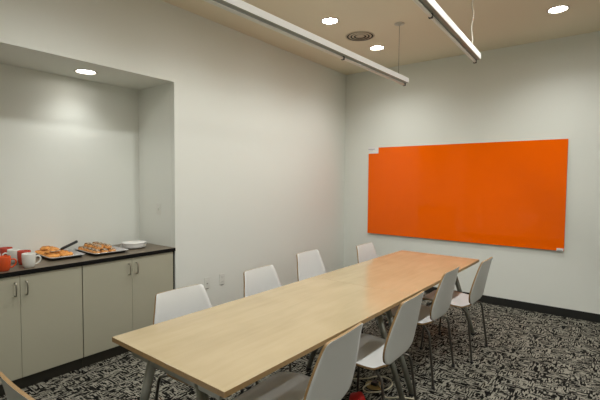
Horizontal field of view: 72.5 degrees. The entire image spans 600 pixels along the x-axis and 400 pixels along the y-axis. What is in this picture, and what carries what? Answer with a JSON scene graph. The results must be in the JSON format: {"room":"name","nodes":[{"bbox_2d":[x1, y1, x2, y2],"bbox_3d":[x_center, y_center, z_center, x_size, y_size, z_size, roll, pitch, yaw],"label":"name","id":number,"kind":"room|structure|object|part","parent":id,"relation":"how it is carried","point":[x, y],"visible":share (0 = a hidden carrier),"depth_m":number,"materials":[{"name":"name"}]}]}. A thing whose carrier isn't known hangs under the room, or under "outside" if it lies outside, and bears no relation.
{"room":"conference room","nodes":[
{"label":"conference room","id":0,"kind":"room"},
{"bbox_2d":[0,43,171,89],"bbox_3d":[-2.267,-1.081,2.926,0.585,0.020,2.766,3,3,37],"label":"soffit","id":1,"kind":"object","parent":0,"point":[9,54],"visible":0.88,"depth_m":3.38,"materials":[{"name":"white paint"}]},
{"bbox_2d":[73,69,97,74],"bbox_3d":[-1.831,-1.121,3.500,0.188,0.058,0.188,3,3,37],"label":"recessed light","id":2,"kind":"object","parent":1,"relation":"attached to","point":[80,71],"visible":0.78,"depth_m":3.53,"materials":[{"name":"beige"}]},
{"bbox_2d":[0,0,345,306],"bbox_3d":[-1.828,-0.336,3.627,0.725,3.336,7.602,3,3,37],"label":"wall","id":3,"kind":"structure","parent":0,"point":[251,131],"depth_m":4.06,"materials":[{"name":"white paint"}]},
{"bbox_2d":[156,203,160,214],"bbox_3d":[-1.401,0.088,4.046,0.072,0.116,0.014,3,3,37],"label":"light switch","id":4,"kind":"object","parent":3,"relation":"attached to","point":[158,205],"visible":1,"depth_m":4.04,"materials":[{"name":"white plastic"}]},
{"bbox_2d":[170,83,171,237],"bbox_3d":[-1.228,-0.327,3.903,0.005,1.563,0.002,3,3,37],"label":"trim","id":5,"kind":"structure","parent":3,"relation":"attached to","point":[170,83],"depth_m":3.91,"materials":[{"name":"white paint"}]},
{"bbox_2d":[172,251,174,288],"bbox_3d":[-1.226,0.905,3.942,0.038,0.836,0.018,3,3,37],"label":"trim","id":6,"kind":"structure","parent":3,"relation":"attached to","point":[172,251],"depth_m":3.92,"materials":[{"name":"grey"}]},
{"bbox_2d":[204,277,209,288],"bbox_3d":[-0.959,0.859,4.231,0.007,0.121,0.072,3,3,37],"label":"wall jack plate","id":7,"kind":"object","parent":3,"relation":"attached to","point":[207,279],"visible":0.94,"depth_m":4.23,"materials":[{"name":"white plastic"}]},
{"bbox_2d":[220,273,224,284],"bbox_3d":[-0.834,0.852,4.395,0.007,0.121,0.072,3,3,37],"label":"wall outlet","id":8,"kind":"object","parent":3,"relation":"attached to","point":[222,276],"visible":1,"depth_m":4.39,"materials":[{"name":"white plastic"}]},
{"bbox_2d":[0,292,599,399],"bbox_3d":[0.203,1.471,2.150,6.220,0.100,7.602,3,3,37],"label":"floor","id":9,"kind":"structure","parent":0,"point":[529,355],"depth_m":3.35,"materials":[{"name":"carpet"}]},
{"bbox_2d":[0,371,34,399],"bbox_3d":[-0.755,1.014,1.551,0.477,0.855,0.561,3,3,37],"label":"chair","id":10,"kind":"object","parent":9,"relation":"on","point":[12,392],"visible":1,"depth_m":1.32,"materials":[{"name":"white plastic"}]},
{"bbox_2d":[0,266,82,395],"bbox_3d":[-2.202,0.938,3.078,0.641,0.837,0.850,3,3,37],"label":"base cabinet","id":11,"kind":"object","parent":9,"relation":"on","point":[41,317],"visible":0.99,"depth_m":3.01,"materials":[{"name":"grey"}]},
{"bbox_3d":[-2.117,0.908,2.744,0.020,0.736,0.423,3,3,37],"label":"door","id":12,"kind":"part","parent":11,"relation":"part of","materials":[{"name":"laminate"}]},
{"bbox_3d":[-1.859,0.894,3.082,0.020,0.736,0.423,3,3,37],"label":"door","id":13,"kind":"part","parent":11,"relation":"part of","materials":[{"name":"laminate"}]},
{"bbox_2d":[81,251,172,367],"bbox_3d":[-1.687,0.910,3.752,0.641,0.837,0.838,3,3,37],"label":"base cabinet","id":14,"kind":"object","parent":9,"relation":"on","point":[118,296],"visible":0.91,"depth_m":3.48,"materials":[{"name":"grey"}]},
{"bbox_3d":[-1.600,0.880,3.421,0.020,0.736,0.417,3,3,37],"label":"door","id":15,"kind":"part","parent":14,"relation":"part of","materials":[{"name":"laminate"}]},
{"bbox_3d":[-1.346,0.866,3.753,0.020,0.736,0.417,3,3,37],"label":"door","id":16,"kind":"part","parent":14,"relation":"part of","materials":[{"name":"laminate"}]},
{"bbox_2d":[153,284,257,399],"bbox_3d":[-0.532,0.977,2.354,0.561,0.855,0.477,3,4,40],"label":"chair","id":17,"kind":"object","parent":9,"relation":"on","point":[171,304],"visible":0.19,"depth_m":2.47,"materials":[{"name":"white plastic"}]},
{"bbox_3d":[-0.753,1.186,2.329,0.208,0.419,0.043,0,3,-6],"label":"leg","id":18,"kind":"part","parent":17,"relation":"part of","materials":[{"name":"grey metal"}]},
{"bbox_3d":[-0.485,0.960,2.315,0.439,0.046,0.433,3,4,40],"label":"seat","id":19,"kind":"part","parent":17,"relation":"part of","materials":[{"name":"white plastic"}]},
{"bbox_3d":[-0.697,0.747,2.482,0.129,0.409,0.445,3,4,40],"label":"backrest","id":20,"kind":"part","parent":17,"relation":"part of","materials":[{"name":"white plastic"}]},
{"bbox_2d":[112,277,410,399],"bbox_3d":[-0.086,1.034,2.435,0.852,0.740,1.671,3,3,38],"label":"conference table","id":21,"kind":"object","parent":9,"relation":"on","point":[221,350],"visible":0.97,"depth_m":2.10,"materials":[{"name":"brown wood"}]},
{"bbox_3d":[-0.783,1.066,2.018,0.275,0.690,0.047,3,4,38],"label":"leg","id":22,"kind":"part","parent":21,"relation":"part of","materials":[{"name":"grey paint"}]},
{"bbox_3d":[-0.083,0.721,2.421,0.654,0.064,1.564,3,4,38],"label":"frame","id":23,"kind":"part","parent":21,"relation":"part of","materials":[{"name":"grey paint"}]},
{"bbox_3d":[-0.338,1.086,1.664,0.275,0.690,0.047,3,3,38],"label":"leg","id":24,"kind":"part","parent":21,"relation":"part of","materials":[{"name":"grey paint"}]},
{"bbox_3d":[0.166,1.016,3.210,0.275,0.690,0.047,3,3,38],"label":"leg","id":25,"kind":"part","parent":21,"relation":"part of","materials":[{"name":"grey paint"}]},
{"bbox_3d":[0.612,1.037,2.855,0.275,0.690,0.047,3,4,38],"label":"leg","id":26,"kind":"part","parent":21,"relation":"part of","materials":[{"name":"grey paint"}]},
{"bbox_2d":[240,265,323,391],"bbox_3d":[-0.101,0.951,2.975,0.561,0.855,0.477,2,3,36],"label":"chair","id":27,"kind":"object","parent":9,"relation":"on","point":[264,278],"visible":0.19,"depth_m":3.09,"materials":[{"name":"white plastic"}]},
{"bbox_3d":[-0.274,0.721,3.090,0.129,0.409,0.445,2,3,36],"label":"backrest","id":28,"kind":"part","parent":27,"relation":"part of","materials":[{"name":"white plastic"}]},
{"bbox_2d":[233,322,362,399],"bbox_3d":[-0.019,0.999,1.984,0.561,0.855,0.477,2,3,36],"label":"chair","id":29,"kind":"object","parent":9,"relation":"on","point":[331,378],"visible":1,"depth_m":1.90,"materials":[{"name":"white plastic"}]},
{"bbox_3d":[-0.069,0.977,2.018,0.439,0.046,0.433,2,3,36],"label":"seat","id":30,"kind":"part","parent":29,"relation":"part of","materials":[{"name":"white plastic"}]},
{"bbox_3d":[0.158,0.783,1.847,0.129,0.409,0.445,2,3,36],"label":"backrest","id":31,"kind":"part","parent":29,"relation":"part of","materials":[{"name":"white plastic"}]},
{"bbox_2d":[296,250,362,333],"bbox_3d":[0.278,0.919,3.705,0.561,0.855,0.477,3,3,37],"label":"chair","id":32,"kind":"object","parent":9,"relation":"on","point":[310,264],"visible":0.16,"depth_m":3.83,"materials":[{"name":"white plastic"}]},
{"bbox_3d":[0.108,0.689,3.825,0.129,0.409,0.445,3,3,37],"label":"backrest","id":33,"kind":"part","parent":32,"relation":"part of","materials":[{"name":"white plastic"}]},
{"bbox_2d":[349,391,365,399],"bbox_3d":[0.389,1.349,2.783,0.112,0.091,0.114,3,3,37],"label":"pouch","id":34,"kind":"object","parent":9,"relation":"on","point":[358,395],"visible":1,"depth_m":2.76,"materials":[{"name":"fabric"}]},
{"bbox_2d":[356,243,376,318],"bbox_3d":[0.888,0.901,4.183,0.561,0.855,0.477,3,3,37],"label":"chair","id":35,"kind":"object","parent":9,"relation":"on","point":[366,251],"visible":0.17,"depth_m":4.31,"materials":[{"name":"white plastic"}]},
{"bbox_3d":[0.718,0.670,4.303,0.129,0.409,0.445,3,3,37],"label":"backrest","id":36,"kind":"part","parent":35,"relation":"part of","materials":[{"name":"white plastic"}]},
{"bbox_2d":[365,380,380,389],"bbox_3d":[0.556,1.365,3.045,0.140,0.030,0.140,3,3,37],"label":"socket","id":37,"kind":"object","parent":9,"relation":"on","point":[374,384],"visible":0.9,"depth_m":3.02,"materials":[{"name":"gold metal"}]},
{"bbox_2d":[353,376,413,399],"bbox_3d":[0.551,1.370,3.063,0.665,0.019,0.296,3,3,37],"label":"power cord","id":38,"kind":"object","parent":9,"relation":"on","point":[379,385],"visible":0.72,"depth_m":3.00,"materials":[{"name":"beige plastic"}]},
{"bbox_2d":[356,291,423,399],"bbox_3d":[0.444,0.975,2.560,0.561,0.855,0.477,3,3,37],"label":"chair","id":39,"kind":"object","parent":9,"relation":"on","point":[374,353],"visible":0.75,"depth_m":2.42,"materials":[{"name":"white plastic"}]},
{"bbox_3d":[0.405,1.172,2.804,0.041,0.418,0.169,1,3,10],"label":"leg","id":40,"kind":"part","parent":39,"relation":"part of","materials":[{"name":"grey metal"}]},
{"bbox_3d":[0.396,0.953,2.596,0.439,0.046,0.433,3,3,37],"label":"seat","id":41,"kind":"part","parent":39,"relation":"part of","materials":[{"name":"white plastic"}]},
{"bbox_3d":[0.457,1.194,2.349,0.043,0.419,0.208,0,3,-7],"label":"leg","id":42,"kind":"part","parent":39,"relation":"part of","materials":[{"name":"grey metal"}]},
{"bbox_3d":[0.617,0.760,2.419,0.129,0.409,0.445,3,3,37],"label":"backrest","id":43,"kind":"part","parent":39,"relation":"part of","materials":[{"name":"white plastic"}]},
{"bbox_3d":[0.660,1.183,2.614,0.208,0.419,0.043,0,3,-8],"label":"leg","id":44,"kind":"part","parent":39,"relation":"part of","materials":[{"name":"grey metal"}]},
{"bbox_2d":[314,250,478,396],"bbox_3d":[0.955,0.980,3.741,0.852,0.740,1.671,3,3,38],"label":"conference table","id":45,"kind":"object","parent":9,"relation":"on","point":[411,273],"visible":0.56,"depth_m":3.50,"materials":[{"name":"brown wood"}]},
{"bbox_3d":[0.702,1.032,2.968,0.275,0.690,0.047,3,4,38],"label":"leg","id":46,"kind":"part","parent":45,"relation":"part of","materials":[{"name":"grey paint"}]},
{"bbox_3d":[1.630,0.984,4.132,0.275,0.690,0.047,3,4,38],"label":"leg","id":47,"kind":"part","parent":45,"relation":"part of","materials":[{"name":"grey paint"}]},
{"bbox_2d":[378,266,459,388],"bbox_3d":[0.946,0.943,3.300,0.561,0.855,0.477,3,3,38],"label":"chair","id":48,"kind":"object","parent":9,"relation":"on","point":[441,302],"visible":0.68,"depth_m":3.12,"materials":[{"name":"white plastic"}]},
{"bbox_3d":[0.899,0.922,3.337,0.439,0.046,0.433,3,3,38],"label":"seat","id":49,"kind":"part","parent":48,"relation":"part of","materials":[{"name":"white plastic"}]},
{"bbox_3d":[0.955,1.163,3.088,0.043,0.419,0.208,0,3,-6],"label":"leg","id":50,"kind":"part","parent":48,"relation":"part of","materials":[{"name":"grey metal"}]},
{"bbox_3d":[1.117,0.729,3.155,0.129,0.409,0.445,3,3,38],"label":"backrest","id":51,"kind":"part","parent":48,"relation":"part of","materials":[{"name":"white plastic"}]},
{"bbox_3d":[1.163,1.152,3.349,0.208,0.419,0.043,0,3,-7],"label":"leg","id":52,"kind":"part","parent":48,"relation":"part of","materials":[{"name":"grey metal"}]},
{"bbox_2d":[420,257,492,363],"bbox_3d":[1.411,0.927,3.727,0.561,0.855,0.477,3,4,39],"label":"chair","id":53,"kind":"object","parent":9,"relation":"on","point":[459,299],"visible":0.84,"depth_m":3.59,"materials":[{"name":"white plastic"}]},
{"bbox_3d":[1.173,1.134,3.718,0.169,0.418,0.041,-1,3,-24],"label":"leg","id":54,"kind":"part","parent":53,"relation":"part of","materials":[{"name":"grey metal"}]},
{"bbox_3d":[1.364,0.905,3.764,0.439,0.046,0.433,3,4,39],"label":"seat","id":55,"kind":"part","parent":53,"relation":"part of","materials":[{"name":"white plastic"}]},
{"bbox_3d":[1.418,1.146,3.515,0.043,0.419,0.208,0,3,-5],"label":"leg","id":56,"kind":"part","parent":53,"relation":"part of","materials":[{"name":"grey metal"}]},
{"bbox_3d":[1.581,0.712,3.580,0.129,0.409,0.445,3,4,39],"label":"backrest","id":57,"kind":"part","parent":53,"relation":"part of","materials":[{"name":"white plastic"}]},
{"bbox_3d":[1.628,1.135,3.774,0.208,0.419,0.043,0,3,-6],"label":"leg","id":58,"kind":"part","parent":53,"relation":"part of","materials":[{"name":"grey metal"}]},
{"bbox_3d":[-2.721,0.967,2.399,0.641,0.837,0.850,3,3,37],"label":"base cabinet","id":59,"kind":"object","parent":9,"relation":"on","visible":0},
{"bbox_2d":[0,243,175,277],"bbox_3d":[-2.268,0.506,2.993,0.610,0.030,2.764,3,3,37],"label":"countertop","id":60,"kind":"structure","parent":59,"relation":"on","point":[45,264],"depth_m":3.30,"materials":[{"name":"laminate"}]},
{"bbox_2d":[0,247,12,255],"bbox_3d":[-2.331,0.427,3.226,0.111,0.104,0.088,-2,4,-42],"label":"coffee mug","id":61,"kind":"object","parent":60,"relation":"on","point":[2,249],"visible":0.25,"depth_m":3.19,"materials":[{"name":"red ceramic"}]},
{"bbox_2d":[0,255,16,271],"bbox_3d":[-2.067,0.446,2.871,0.112,0.104,0.088,0,3,-7],"label":"coffee mug","id":62,"kind":"object","parent":60,"relation":"on","point":[5,260],"visible":1,"depth_m":2.85,"materials":[{"name":"orange ceramic"}]},
{"bbox_2d":[2,248,20,262],"bbox_3d":[-2.216,0.431,3.155,0.112,0.104,0.088,0,3,-7],"label":"coffee mug","id":63,"kind":"object","parent":60,"relation":"on","point":[13,252],"visible":0.54,"depth_m":3.12,"materials":[{"name":"white ceramic"}]},
{"bbox_2d":[17,250,30,264],"bbox_3d":[-2.101,0.435,3.106,0.112,0.104,0.088,2,3,27],"label":"coffee mug","id":64,"kind":"object","parent":60,"relation":"on","point":[19,257],"visible":0.39,"depth_m":3.06,"materials":[{"name":"red ceramic"}]},
{"bbox_2d":[21,252,40,267],"bbox_3d":[-1.972,0.441,2.996,0.112,0.104,0.088,0,3,-10],"label":"coffee mug","id":65,"kind":"object","parent":60,"relation":"on","point":[29,258],"visible":1,"depth_m":2.97,"materials":[{"name":"white ceramic"}]},
{"bbox_2d":[34,248,84,259],"bbox_3d":[-2.032,0.456,3.443,0.436,0.026,0.271,3,4,40],"label":"baking pan","id":66,"kind":"object","parent":60,"relation":"on","point":[80,255],"visible":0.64,"depth_m":3.32,"materials":[{"name":"grey metal"}]},
{"bbox_2d":[64,249,82,255],"bbox_3d":[-2.032,0.455,3.442,0.418,0.024,0.253,3,4,40],"label":"paper liner","id":67,"kind":"object","parent":66,"relation":"on","point":[68,250],"visible":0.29,"depth_m":3.51,"materials":[{"name":"white paper"}]},
{"bbox_2d":[45,253,60,258],"bbox_3d":[-2.004,0.452,3.321,0.073,0.038,0.119,3,4,45],"label":"pastry","id":68,"kind":"object","parent":67,"relation":"on","point":[53,255],"visible":0.89,"depth_m":3.30,"materials":[{"name":"orange food"}]},
{"bbox_2d":[60,252,72,256],"bbox_3d":[-1.939,0.449,3.401,0.073,0.038,0.119,3,3,37],"label":"pastry","id":69,"kind":"object","parent":67,"relation":"on","point":[62,254],"visible":0.93,"depth_m":3.38,"materials":[{"name":"orange food"}]},
{"label":"pastry","id":70,"kind":"object","parent":67,"relation":"on","visible":0},
{"bbox_2d":[40,246,52,250],"bbox_3d":[-2.173,0.413,3.514,0.115,0.038,0.073,0,3,-4],"label":"pastry","id":71,"kind":"object","parent":70,"relation":"on","point":[42,248],"visible":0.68,"depth_m":3.49,"materials":[{"name":"orange food"}]},
{"label":"pastry","id":72,"kind":"object","parent":67,"relation":"on","visible":0},
{"bbox_2d":[49,240,77,251],"bbox_3d":[-2.001,0.397,3.504,0.093,0.046,0.395,1,3,4],"label":"spatula","id":73,"kind":"object","parent":72,"relation":"on","point":[76,241],"visible":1,"depth_m":3.53,"materials":[{"name":"black plastic"}]},
{"bbox_3d":[-2.017,0.393,3.576,0.027,0.046,0.254,0,3,-2],"label":"handle","id":74,"kind":"part","parent":73,"relation":"part of","materials":[{"name":"black plastic"}]},
{"bbox_3d":[-2.068,0.448,3.384,0.073,0.038,0.119,2,3,37],"label":"pastry","id":75,"kind":"object","parent":67,"relation":"on","visible":0},
{"bbox_2d":[44,249,59,253],"bbox_3d":[-2.033,0.423,3.368,0.119,0.038,0.073,-2,6,-43],"label":"pastry","id":76,"kind":"object","parent":75,"relation":"on","point":[47,251],"visible":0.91,"depth_m":3.35,"materials":[{"name":"orange food"}]},
{"bbox_2d":[74,245,128,255],"bbox_3d":[-1.775,0.448,3.655,0.426,0.026,0.306,3,4,39],"label":"baking pan","id":77,"kind":"object","parent":60,"relation":"on","point":[120,251],"visible":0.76,"depth_m":3.53,"materials":[{"name":"grey metal"}]},
{"bbox_2d":[76,246,126,253],"bbox_3d":[-1.775,0.447,3.655,0.408,0.024,0.288,3,4,39],"label":"paper liner","id":78,"kind":"object","parent":77,"relation":"on","point":[116,248],"visible":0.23,"depth_m":3.70,"materials":[{"name":"white paper"}]},
{"bbox_2d":[100,248,107,252],"bbox_3d":[-1.698,0.441,3.546,0.076,0.042,0.062,1,3,14],"label":"pastry","id":79,"kind":"object","parent":78,"relation":"on","point":[104,250],"visible":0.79,"depth_m":3.53,"materials":[{"name":"brown food"}]},
{"bbox_2d":[95,245,102,249],"bbox_3d":[-1.743,0.409,3.546,0.076,0.042,0.062,3,4,42],"label":"pastry","id":80,"kind":"object","parent":79,"relation":"on","point":[100,247],"visible":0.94,"depth_m":3.52,"materials":[{"name":"brown food"}]},
{"bbox_3d":[-1.656,0.438,3.602,0.064,0.042,0.081,-2,4,-44],"label":"pastry","id":81,"kind":"object","parent":78,"relation":"on","visible":0},
{"bbox_2d":[104,244,111,248],"bbox_3d":[-1.695,0.407,3.599,0.076,0.042,0.062,2,3,25],"label":"pastry","id":82,"kind":"object","parent":81,"relation":"on","point":[108,246],"visible":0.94,"depth_m":3.58,"materials":[{"name":"brown food"}]},
{"bbox_2d":[162,0,599,74],"bbox_3d":[0.537,-1.708,1.761,5.200,0.020,7.362,3,3,37],"label":"ceiling","id":83,"kind":"structure","parent":0,"point":[497,24],"depth_m":4.20,"materials":[{"name":"beige paint"}]},
{"bbox_2d":[321,17,338,24],"bbox_3d":[0.303,-1.840,4.148,0.188,0.058,0.188,3,3,37],"label":"recessed light","id":84,"kind":"object","parent":83,"relation":"in","point":[330,20],"visible":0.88,"depth_m":4.17,"materials":[{"name":"beige"}]},
{"bbox_2d":[346,31,374,40],"bbox_3d":[0.671,-1.827,4.572,0.322,0.008,0.322,3,3,37],"label":"ceiling vent","id":85,"kind":"object","parent":83,"relation":"in","point":[357,35],"visible":1,"depth_m":4.56,"materials":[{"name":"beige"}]},
{"bbox_2d":[369,45,384,50],"bbox_3d":[0.937,-1.875,4.978,0.188,0.058,0.188,3,3,37],"label":"recessed light","id":86,"kind":"object","parent":83,"relation":"in","point":[374,48],"visible":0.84,"depth_m":5.00,"materials":[{"name":"beige"}]},
{"bbox_2d":[394,22,404,72],"bbox_3d":[1.020,-1.558,4.218,0.104,0.508,0.104,3,3,37],"label":"cable","id":87,"kind":"object","parent":83,"relation":"hanging from","point":[399,24],"visible":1,"depth_m":4.21,"materials":[{"name":"silver metal"}]},
{"bbox_2d":[203,0,408,85],"bbox_3d":[0.137,-1.220,3.181,0.059,0.080,3.202,3,4,39],"label":"linear pendant","id":88,"kind":"object","parent":87,"relation":"hanging from","point":[240,8],"visible":1,"depth_m":3.01,"materials":[{"name":"white paint"}]},
{"bbox_2d":[471,0,473,43],"bbox_3d":[1.433,-1.519,3.400,0.104,0.500,0.104,3,3,37],"label":"cable","id":89,"kind":"object","parent":83,"relation":"hanging from","point":[472,0],"visible":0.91,"depth_m":3.40,"materials":[{"name":"white metal"}]},
{"bbox_2d":[412,0,480,62],"bbox_3d":[0.701,-1.186,2.393,0.059,0.080,2.932,2,3,36],"label":"linear pendant","id":90,"kind":"object","parent":89,"relation":"hanging from","point":[434,12],"visible":1,"depth_m":2.82,"materials":[{"name":"white paint"}]},
{"bbox_2d":[546,5,569,13],"bbox_3d":[2.415,-1.808,3.829,0.188,0.058,0.188,3,3,37],"label":"recessed light","id":91,"kind":"object","parent":83,"relation":"in","point":[557,9],"visible":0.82,"depth_m":3.85,"materials":[{"name":"beige"}]},
{"bbox_2d":[344,31,599,313],"bbox_3d":[2.844,-0.354,4.765,5.320,3.336,0.120,3,3,37],"label":"wall","id":92,"kind":"structure","parent":0,"point":[547,89],"depth_m":4.96,"materials":[{"name":"white paint"}]},
{"bbox_2d":[367,139,567,250],"bbox_3d":[1.995,-0.101,5.331,2.477,1.273,0.028,3,3,37],"label":"board","id":93,"kind":"object","parent":92,"relation":"attached to","point":[510,193],"visible":1,"depth_m":5.16,"materials":[{"name":"orange glass"}]},
{"bbox_2d":[424,287,599,322],"bbox_3d":[2.745,1.265,4.828,5.200,0.095,0.009,3,3,37],"label":"baseboard","id":94,"kind":"structure","parent":92,"relation":"attached to","point":[569,313],"depth_m":4.79,"materials":[{"name":"black rubber"}]},
{"bbox_3d":[-1.577,0.415,3.887,0.225,0.017,0.225,3,3,37],"label":"plate","id":95,"kind":"object","parent":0,"visible":0},
{"bbox_2d":[121,240,146,243],"bbox_3d":[-1.576,0.406,3.887,0.225,0.016,0.225,3,3,37],"label":"plate","id":96,"kind":"object","parent":95,"relation":"on","point":[131,241],"visible":0.92,"depth_m":3.94,"materials":[{"name":"white ceramic"}]}
]}

